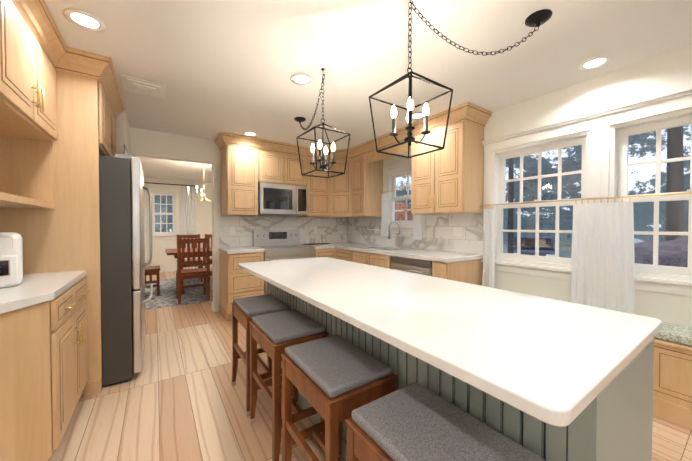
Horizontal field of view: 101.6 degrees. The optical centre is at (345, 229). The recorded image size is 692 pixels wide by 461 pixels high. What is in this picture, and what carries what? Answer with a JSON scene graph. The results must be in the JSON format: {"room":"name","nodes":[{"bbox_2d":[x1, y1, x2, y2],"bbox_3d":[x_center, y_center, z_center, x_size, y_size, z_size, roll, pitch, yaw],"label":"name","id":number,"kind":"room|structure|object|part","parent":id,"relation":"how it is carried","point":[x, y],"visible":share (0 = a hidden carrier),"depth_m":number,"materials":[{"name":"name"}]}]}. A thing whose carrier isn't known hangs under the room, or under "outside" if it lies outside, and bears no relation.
{"room":"kitchen","nodes":[
{"label":"kitchen","id":0,"kind":"room"},
{"bbox_2d":[0,0,63,147],"bbox_3d":[-1.915,-0.904,1.427,0.473,0.640,0.920,-1,1,-34],"label":"upper cabinet","id":1,"kind":"object","parent":0,"relation":"attached to","point":[61,106],"depth_m":1.54,"materials":[{"name":"brown wood"}]},
{"bbox_2d":[144,177,211,267],"bbox_3d":[-4.616,-0.098,7.556,4.000,2.440,0.140,-1,1,-34],"label":"wall","id":2,"kind":"structure","parent":0,"point":[161,258],"depth_m":7.54,"materials":[{"name":"white paint"}]},
{"bbox_2d":[147,188,179,239],"bbox_3d":[-4.783,-0.394,7.406,0.740,1.303,0.195,-1,1,-34],"label":"dining room window","id":3,"kind":"structure","parent":2,"relation":"in","point":[165,194],"depth_m":7.42,"materials":[{"name":"white"}]},
{"bbox_3d":[-4.743,-0.393,7.348,0.740,1.303,0.054,-1,1,-34],"label":"dining room window trim","id":4,"kind":"part","parent":3,"relation":"part of","materials":[{"name":"white wood"}]},
{"bbox_2d":[144,182,198,268],"bbox_3d":[-4.701,-0.053,7.335,1.566,2.298,0.132,-1,1,-34],"label":"curtain","id":5,"kind":"object","parent":2,"relation":"hanging from","point":[188,216],"visible":0.46,"depth_m":7.58,"materials":[{"name":"white fabric"}]},
{"bbox_2d":[159,265,211,272],"bbox_3d":[-4.577,1.068,7.508,3.930,0.110,0.014,-1,1,-34],"label":"baseboard","id":6,"kind":"structure","parent":2,"relation":"attached to","point":[173,269],"depth_m":7.45,"materials":[{"name":"white wood"}]},
{"bbox_2d":[115,109,346,310],"bbox_3d":[-1.494,-0.043,3.958,4.280,2.440,0.800,-1,1,-34],"label":"wall","id":7,"kind":"structure","parent":0,"point":[151,144],"depth_m":3.81,"materials":[{"name":"white paint"}]},
{"bbox_2d":[0,48,119,167],"bbox_3d":[-2.361,-0.932,2.290,0.703,0.610,0.940,-1,1,-34],"label":"upper cabinet","id":8,"kind":"object","parent":7,"relation":"attached to","point":[91,109],"depth_m":2.00,"materials":[{"name":"brown wood"}]},
{"bbox_2d":[212,302,218,309],"bbox_3d":[-1.272,1.112,4.617,1.694,0.110,0.014,-1,1,-34],"label":"baseboard","id":9,"kind":"structure","parent":7,"relation":"attached to","point":[215,307],"depth_m":4.03,"materials":[{"name":"white wood"}]},
{"bbox_2d":[218,134,261,217],"bbox_3d":[-1.511,-0.729,4.015,0.425,1.069,0.383,-1,1,-34],"label":"upper cabinet","id":10,"kind":"object","parent":7,"relation":"attached to","point":[241,156],"depth_m":3.86,"materials":[{"name":"brown wood"}]},
{"bbox_2d":[262,139,309,185],"bbox_3d":[-1.025,-0.971,4.340,0.750,0.594,0.383,-1,1,-34],"label":"upper cabinet","id":11,"kind":"object","parent":7,"relation":"attached to","point":[280,160],"depth_m":4.18,"materials":[{"name":"brown wood"}]},
{"bbox_2d":[258,182,306,214],"bbox_3d":[-1.002,-0.446,4.319,0.740,0.441,0.434,-1,1,-34],"label":"microwave","id":12,"kind":"object","parent":11,"relation":"attached to","point":[279,199],"visible":0.98,"depth_m":4.15,"materials":[{"name":"silver metal"}]},
{"bbox_2d":[294,147,329,217],"bbox_3d":[-0.534,-0.739,4.676,0.435,1.069,0.383,-1,1,-34],"label":"upper cabinet","id":13,"kind":"object","parent":7,"relation":"attached to","point":[318,192],"depth_m":4.51,"materials":[{"name":"brown wood"}]},
{"bbox_2d":[330,148,349,217],"bbox_3d":[-0.082,-0.742,4.576,0.224,1.060,0.325,-1,1,-34],"label":"upper cabinet","id":14,"kind":"object","parent":7,"relation":"attached to","point":[339,185],"depth_m":4.56,"materials":[{"name":"brown wood"}]},
{"bbox_2d":[219,213,482,254],"bbox_3d":[-0.157,0.041,3.570,2.215,0.456,2.657,-1,1,-34],"label":"backsplash","id":15,"kind":"structure","parent":7,"relation":"attached to","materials":[{"name":"stone"}]},
{"bbox_2d":[350,142,385,217],"bbox_3d":[0.335,-0.736,4.466,0.384,1.069,0.330,-1,1,-34],"label":"upper cabinet","id":16,"kind":"object","parent":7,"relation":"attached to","point":[366,165],"depth_m":4.32,"materials":[{"name":"brown wood"}]},
{"bbox_2d":[44,0,691,182],"bbox_3d":[-1.203,-1.289,3.001,4.850,0.080,11.480,-1,1,-34],"label":"ceiling","id":17,"kind":"structure","parent":0,"point":[215,67],"depth_m":1.98,"materials":[{"name":"white paint"}]},
{"bbox_2d":[63,8,105,31],"bbox_3d":[-1.527,-1.224,1.651,0.183,0.007,0.191,-1,1,-34],"label":"recessed light","id":18,"kind":"object","parent":17,"relation":"in","point":[84,20],"depth_m":1.65,"materials":[{"name":"white"}]},
{"bbox_2d":[120,75,165,98],"bbox_3d":[-1.764,-1.225,2.466,0.310,0.030,0.310,-1,1,-34],"label":"ceiling vent","id":19,"kind":"object","parent":17,"relation":"in","point":[139,86],"visible":1,"depth_m":2.42,"materials":[{"name":"white metal"}]},
{"bbox_2d":[187,163,211,201],"bbox_3d":[-2.765,-0.913,5.480,0.569,0.746,0.547,-1,1,-34],"label":"dining chandelier","id":20,"kind":"object","parent":17,"relation":"hanging from","point":[203,197],"visible":0.67,"depth_m":5.44,"materials":[{"name":"gold metal"}]},
{"bbox_2d":[243,132,257,136],"bbox_3d":[-1.257,-1.255,3.712,0.186,0.007,0.182,-1,1,-34],"label":"recessed light","id":21,"kind":"object","parent":17,"relation":"in","point":[252,134],"depth_m":3.73,"materials":[{"name":"white"}]},
{"bbox_2d":[290,73,312,84],"bbox_3d":[-0.364,-1.234,2.319,0.178,0.007,0.188,-1,1,-34],"label":"recessed light","id":22,"kind":"object","parent":17,"relation":"in","point":[298,78],"depth_m":2.32,"materials":[{"name":"white"}]},
{"bbox_2d":[294,68,350,177],"bbox_3d":[-0.362,-0.836,2.630,0.511,0.813,1.262,-1,1,-34],"label":"pendant light","id":23,"kind":"object","parent":17,"relation":"hanging from","point":[323,163],"visible":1,"depth_m":2.18,"materials":[{"name":"black metal"}]},
{"bbox_3d":[-0.343,-1.049,2.725,0.370,0.390,1.119,-1,1,-34],"label":"chain","id":24,"kind":"part","parent":23,"relation":"part of","materials":[{"name":"black metal"}]},
{"bbox_2d":[412,112,423,118],"bbox_3d":[0.788,-1.246,3.090,0.182,0.007,0.171,-1,1,-34],"label":"recessed light","id":25,"kind":"object","parent":17,"relation":"in","point":[419,115],"depth_m":3.09,"materials":[{"name":"white"}]},
{"bbox_2d":[369,0,551,157],"bbox_3d":[0.662,-0.820,1.571,0.962,0.813,0.522,-1,1,-34],"label":"pendant light","id":26,"kind":"object","parent":17,"relation":"hanging from","point":[538,18],"visible":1,"depth_m":1.48,"materials":[{"name":"black metal"}]},
{"bbox_3d":[0.761,-1.031,1.549,0.820,0.390,0.379,-1,1,-34],"label":"chain","id":27,"kind":"part","parent":26,"relation":"part of","materials":[{"name":"black metal"}]},
{"bbox_2d":[578,55,611,70],"bbox_3d":[1.837,-1.231,2.086,0.193,0.007,0.185,-1,1,-34],"label":"recessed light","id":28,"kind":"object","parent":17,"relation":"in","point":[596,62],"depth_m":2.09,"materials":[{"name":"white"}]},
{"bbox_2d":[47,269,691,460],"bbox_3d":[-1.203,1.221,3.039,4.850,0.060,11.480,-1,1,-34],"label":"floor","id":29,"kind":"structure","parent":0,"point":[179,397],"depth_m":1.86,"materials":[{"name":"brown wood"}]},
{"bbox_2d":[0,296,63,460],"bbox_3d":[-1.525,0.784,1.001,0.613,0.876,0.555,-1,1,-34],"label":"base cabinet","id":30,"kind":"object","parent":29,"relation":"on","point":[32,350],"depth_m":1.30,"materials":[{"name":"brown wood"}]},
{"bbox_2d":[0,268,87,335],"bbox_3d":[-1.739,0.323,1.304,0.606,0.038,1.347,-1,1,-34],"label":"countertop","id":31,"kind":"structure","parent":30,"relation":"on","point":[35,289],"depth_m":1.35,"materials":[{"name":"white stone"}]},
{"bbox_2d":[0,232,22,287],"bbox_3d":[-1.874,0.159,1.408,0.410,0.285,0.290,0,1,18],"label":"air fryer","id":32,"kind":"object","parent":31,"relation":"on","point":[11,260],"visible":1,"depth_m":1.45,"materials":[{"name":"white plastic"}]},
{"bbox_2d":[60,272,91,432],"bbox_3d":[-1.898,0.776,1.551,0.613,0.876,0.775,-1,1,-34],"label":"base cabinet","id":33,"kind":"object","parent":29,"relation":"on","point":[78,296],"depth_m":1.75,"materials":[{"name":"brown wood"}]},
{"bbox_2d":[99,144,152,386],"bbox_3d":[-2.229,0.206,2.394,0.966,1.990,0.903,-1,1,-34],"label":"refrigerator","id":34,"kind":"object","parent":29,"relation":"on","point":[122,188],"visible":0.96,"depth_m":2.19,"materials":[{"name":"grey metal"}]},
{"bbox_2d":[145,276,212,309],"bbox_3d":[-2.914,1.146,5.684,2.600,0.010,2.600,-1,1,-34],"label":"dining rug","id":35,"kind":"object","parent":29,"relation":"on","point":[168,298],"visible":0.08,"depth_m":4.99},
{"bbox_2d":[144,266,159,295],"bbox_3d":[-3.531,0.641,4.957,0.442,1.020,0.460,-1,1,-34],"label":"dining chair","id":36,"kind":"object","parent":35,"relation":"on","point":[150,271],"visible":0.48,"depth_m":4.88,"materials":[{"name":"brown wood"}]},
{"bbox_2d":[165,247,211,293],"bbox_3d":[-2.788,0.766,5.492,1.200,0.754,0.950,-1,1,-34],"label":"dining table","id":37,"kind":"object","parent":35,"relation":"on","point":[173,252],"visible":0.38,"depth_m":5.12,"materials":[{"name":"brown wood"}]},
{"bbox_2d":[177,234,202,281],"bbox_3d":[-3.371,0.624,6.084,0.460,1.020,0.442,-1,1,-34],"label":"dining chair","id":38,"kind":"object","parent":35,"relation":"on","point":[189,237],"visible":0.23,"depth_m":6.18,"materials":[{"name":"brown wood"}]},
{"bbox_2d":[176,238,209,303],"bbox_3d":[-2.548,0.645,4.688,0.460,1.020,0.442,-1,1,-34],"label":"dining chair","id":39,"kind":"object","parent":35,"relation":"on","point":[184,274],"visible":1,"depth_m":4.55,"materials":[{"name":"brown wood"}]},
{"bbox_2d":[205,234,211,267],"bbox_3d":[-2.916,0.620,6.392,0.460,1.020,0.442,-1,1,-34],"label":"dining chair","id":40,"kind":"object","parent":35,"relation":"on","point":[208,235],"visible":0.08,"depth_m":6.43,"materials":[{"name":"brown wood"}]},
{"bbox_2d":[219,250,264,320],"bbox_3d":[-1.456,0.740,3.931,0.459,0.876,0.620,-1,1,-34],"label":"base cabinet","id":41,"kind":"object","parent":29,"relation":"on","point":[235,282],"depth_m":3.67,"materials":[{"name":"brown wood"}]},
{"bbox_2d":[218,246,261,253],"bbox_3d":[-1.462,0.283,3.919,0.473,0.038,0.622,-1,1,-34],"label":"countertop","id":42,"kind":"structure","parent":41,"relation":"on","point":[225,249],"depth_m":3.86,"materials":[{"name":"white stone"}]},
{"bbox_2d":[231,294,292,415],"bbox_3d":[-0.632,0.871,2.092,0.320,0.668,0.448,-1,1,-34],"label":"stool","id":43,"kind":"object","parent":29,"relation":"on","point":[245,310],"visible":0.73,"depth_m":2.01,"materials":[{"name":"brown wood"}]},
{"bbox_3d":[-0.632,0.554,2.087,0.294,0.033,0.424,-1,1,-34],"label":"seat","id":44,"kind":"part","parent":43,"relation":"part of","materials":[{"name":"fabric"}]},
{"bbox_2d":[252,229,314,294],"bbox_3d":[-0.928,0.590,4.238,0.754,1.165,0.676,-1,1,-34],"label":"range","id":45,"kind":"object","parent":29,"relation":"on","point":[283,244],"visible":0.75,"depth_m":4.24,"materials":[{"name":"silver metal"}]},
{"bbox_2d":[249,309,328,460],"bbox_3d":[-0.352,0.878,1.678,0.320,0.668,0.448,-1,1,-34],"label":"stool","id":46,"kind":"object","parent":29,"relation":"on","point":[274,335],"visible":0.83,"depth_m":1.55,"materials":[{"name":"brown wood"}]},
{"bbox_3d":[-0.352,0.560,1.673,0.294,0.033,0.424,-1,1,-34],"label":"seat","id":47,"kind":"part","parent":46,"relation":"part of","materials":[{"name":"fabric"}]},
{"bbox_2d":[315,246,333,257],"bbox_3d":[-0.476,0.730,4.592,0.378,0.876,0.623,-1,1,-34],"label":"base cabinet","id":48,"kind":"object","parent":29,"relation":"on","point":[323,251],"depth_m":4.32,"materials":[{"name":"brown wood"}]},
{"bbox_2d":[302,242,321,249],"bbox_3d":[-0.493,0.273,4.574,0.338,0.038,0.622,-1,1,-34],"label":"countertop","id":49,"kind":"structure","parent":48,"relation":"on","point":[315,245],"depth_m":4.46,"materials":[{"name":"white stone"}]},
{"bbox_2d":[281,335,396,460],"bbox_3d":[-0.050,0.884,1.230,0.320,0.668,0.448,-1,1,-34],"label":"stool","id":50,"kind":"object","parent":29,"relation":"on","point":[336,380],"visible":0.94,"depth_m":1.13,"materials":[{"name":"brown wood"}]},
{"bbox_3d":[-0.050,0.567,1.226,0.294,0.033,0.424,-1,1,-34],"label":"seat","id":51,"kind":"part","parent":50,"relation":"part of","materials":[{"name":"fabric"}]},
{"bbox_2d":[334,250,385,267],"bbox_3d":[0.226,0.733,4.418,0.644,0.876,0.475,-1,1,-34],"label":"base cabinet","id":52,"kind":"object","parent":29,"relation":"on","point":[379,260],"depth_m":3.87,"materials":[{"name":"brown wood"}]},
{"bbox_2d":[345,382,544,460],"bbox_3d":[0.253,0.891,0.783,0.320,0.668,0.448,-1,1,-34],"label":"stool","id":53,"kind":"object","parent":29,"relation":"on","point":[415,421],"visible":1,"depth_m":0.79,"materials":[{"name":"grey fabric"}]},
{"bbox_3d":[0.253,0.908,0.783,0.320,0.635,0.448,-1,1,-34],"label":"frame","id":54,"kind":"part","parent":53,"relation":"part of","materials":[{"name":"brown wood"}]},
{"bbox_2d":[432,258,482,285],"bbox_3d":[1.189,0.754,3.001,0.637,0.876,0.188,-1,1,-34],"label":"base cabinet","id":55,"kind":"object","parent":29,"relation":"on","point":[466,272],"depth_m":2.88,"materials":[{"name":"brown wood"}]},
{"bbox_2d":[322,242,482,261],"bbox_3d":[0.495,0.282,4.002,0.657,0.038,2.677,-1,1,-34],"label":"countertop","id":56,"kind":"structure","parent":55,"relation":"on","point":[432,255],"depth_m":3.33,"materials":[{"name":"white stone"}]},
{"bbox_2d":[303,238,329,244],"bbox_3d":[-0.501,0.200,4.779,0.460,0.100,0.120,-1,1,-34],"label":"tray","id":57,"kind":"object","parent":56,"relation":"on","point":[314,241],"visible":1,"depth_m":4.72,"materials":[{"name":"brown wood"}]},
{"bbox_2d":[388,221,403,246],"bbox_3d":[0.707,0.071,4.007,0.247,0.380,0.103,-1,1,-34],"label":"faucet","id":58,"kind":"object","parent":56,"relation":"on","point":[399,240],"visible":0.98,"depth_m":4.05,"materials":[{"name":"silver metal"}]},
{"bbox_2d":[390,256,431,275],"bbox_3d":[0.938,0.696,3.310,0.664,0.763,0.599,-1,1,-34],"label":"dishwasher","id":59,"kind":"object","parent":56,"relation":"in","point":[416,266],"visible":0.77,"depth_m":3.10,"materials":[{"name":"silver metal"}]},
{"bbox_2d":[267,285,653,460],"bbox_3d":[0.177,0.769,1.744,0.606,0.884,2.264,-1,1,-34],"label":"kitchen island","id":60,"kind":"object","parent":29,"relation":"on","point":[618,428],"depth_m":0.84,"materials":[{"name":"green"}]},
{"bbox_2d":[238,257,661,436],"bbox_3d":[0.085,0.313,1.675,0.870,0.030,2.300,-1,1,-34],"label":"island countertop","id":61,"kind":"structure","parent":60,"relation":"on","point":[549,361],"depth_m":0.88,"materials":[{"name":"white stone"}]},
{"bbox_2d":[653,322,691,430],"bbox_3d":[2.526,0.940,1.282,0.349,0.555,4.112,-1,1,-34],"label":"window seat","id":62,"kind":"object","parent":29,"relation":"on","point":[672,383],"visible":0.19,"depth_m":1.76,"materials":[{"name":"brown wood"}]},
{"bbox_2d":[654,322,691,346],"bbox_3d":[2.541,0.690,1.288,0.307,0.054,4.092,-1,1,-34],"label":"cushion","id":63,"kind":"object","parent":62,"relation":"on","point":[673,335],"depth_m":1.79,"materials":[{"name":"green fabric"}]},
{"bbox_2d":[383,45,691,326],"bbox_3d":[1.980,-0.021,2.517,0.140,2.440,7.080,-1,1,-34],"label":"wall","id":64,"kind":"structure","parent":0,"point":[669,72],"depth_m":2.28,"materials":[{"name":"white paint"}]},
{"bbox_2d":[380,162,426,233],"bbox_3d":[0.865,-0.444,4.111,0.195,1.003,0.880,-1,1,-34],"label":"window","id":65,"kind":"structure","parent":64,"relation":"in","point":[392,176],"depth_m":4.22,"materials":[{"name":"white wood"}]},
{"bbox_2d":[380,188,421,239],"bbox_3d":[0.785,-0.221,4.061,0.065,0.713,0.840,-1,1,-34],"label":"curtain","id":66,"kind":"object","parent":65,"relation":"hanging from","point":[417,231],"visible":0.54,"depth_m":4.28,"materials":[{"name":"white fabric"}]},
{"bbox_3d":[0.806,-0.443,4.072,0.054,1.003,0.880,-1,1,-34],"label":"sink window trim","id":67,"kind":"part","parent":65,"relation":"part of","materials":[{"name":"white wood"}]},
{"bbox_2d":[410,103,485,213],"bbox_3d":[1.146,-0.718,3.267,0.384,1.069,0.715,-1,1,-34],"label":"upper cabinet","id":68,"kind":"object","parent":64,"relation":"attached to","point":[447,182],"depth_m":3.03,"materials":[{"name":"brown wood"}]},
{"bbox_2d":[481,87,691,296],"bbox_3d":[2.349,-0.243,1.919,0.195,1.388,2.914,-1,1,-34],"label":"window","id":69,"kind":"structure","parent":64,"relation":"in","point":[621,134],"depth_m":2.27,"materials":[{"name":"white wood"}]},
{"bbox_2d":[480,192,691,313],"bbox_3d":[2.282,0.193,1.841,0.080,0.883,2.936,-1,1,-34],"label":"curtain","id":70,"kind":"object","parent":69,"relation":"hanging from","point":[602,265],"visible":0.98,"depth_m":2.23,"materials":[{"name":"white fabric"}]},
{"label":"outside","id":71,"kind":"structure","parent":0,"visible":0},
{"bbox_2d":[155,125,690,247],"bbox_3d":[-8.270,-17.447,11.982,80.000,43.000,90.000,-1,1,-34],"label":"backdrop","id":72,"kind":"structure","parent":71,"point":[651,144],"depth_m":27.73,"materials":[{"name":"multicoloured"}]},
{"bbox_2d":[503,244,571,257],"bbox_3d":[4.155,2.019,20.682,150.000,0.210,150.000,-1,1,-34],"label":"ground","id":73,"kind":"structure","parent":71,"point":[561,252],"depth_m":23.86,"materials":[{"name":"grey"}]},
{"bbox_2d":[514,234,554,256],"bbox_3d":[10.176,1.158,15.320,2.040,1.651,4.620,1,1,34],"label":"suv","id":74,"kind":"object","parent":73,"relation":"on","point":[528,251],"depth_m":14.06,"materials":[{"name":"blue paint"}]},
{"bbox_2d":[395,126,683,253],"bbox_3d":[8.155,-6.972,11.418,13.677,18.079,14.404,-1,1,-34],"label":"trees","id":75,"kind":"object","parent":73,"relation":"on","point":[674,168],"depth_m":8.53,"materials":[{"name":"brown plant"}]},
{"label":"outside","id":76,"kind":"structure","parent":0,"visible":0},
{"bbox_2d":[634,235,687,266],"bbox_3d":[-0.088,0.998,6.712,15.320,1.794,3.579,0,1,21],"label":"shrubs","id":77,"kind":"object","parent":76,"point":[666,260],"depth_m":4.11,"materials":[{"name":"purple plant"}]}
]}

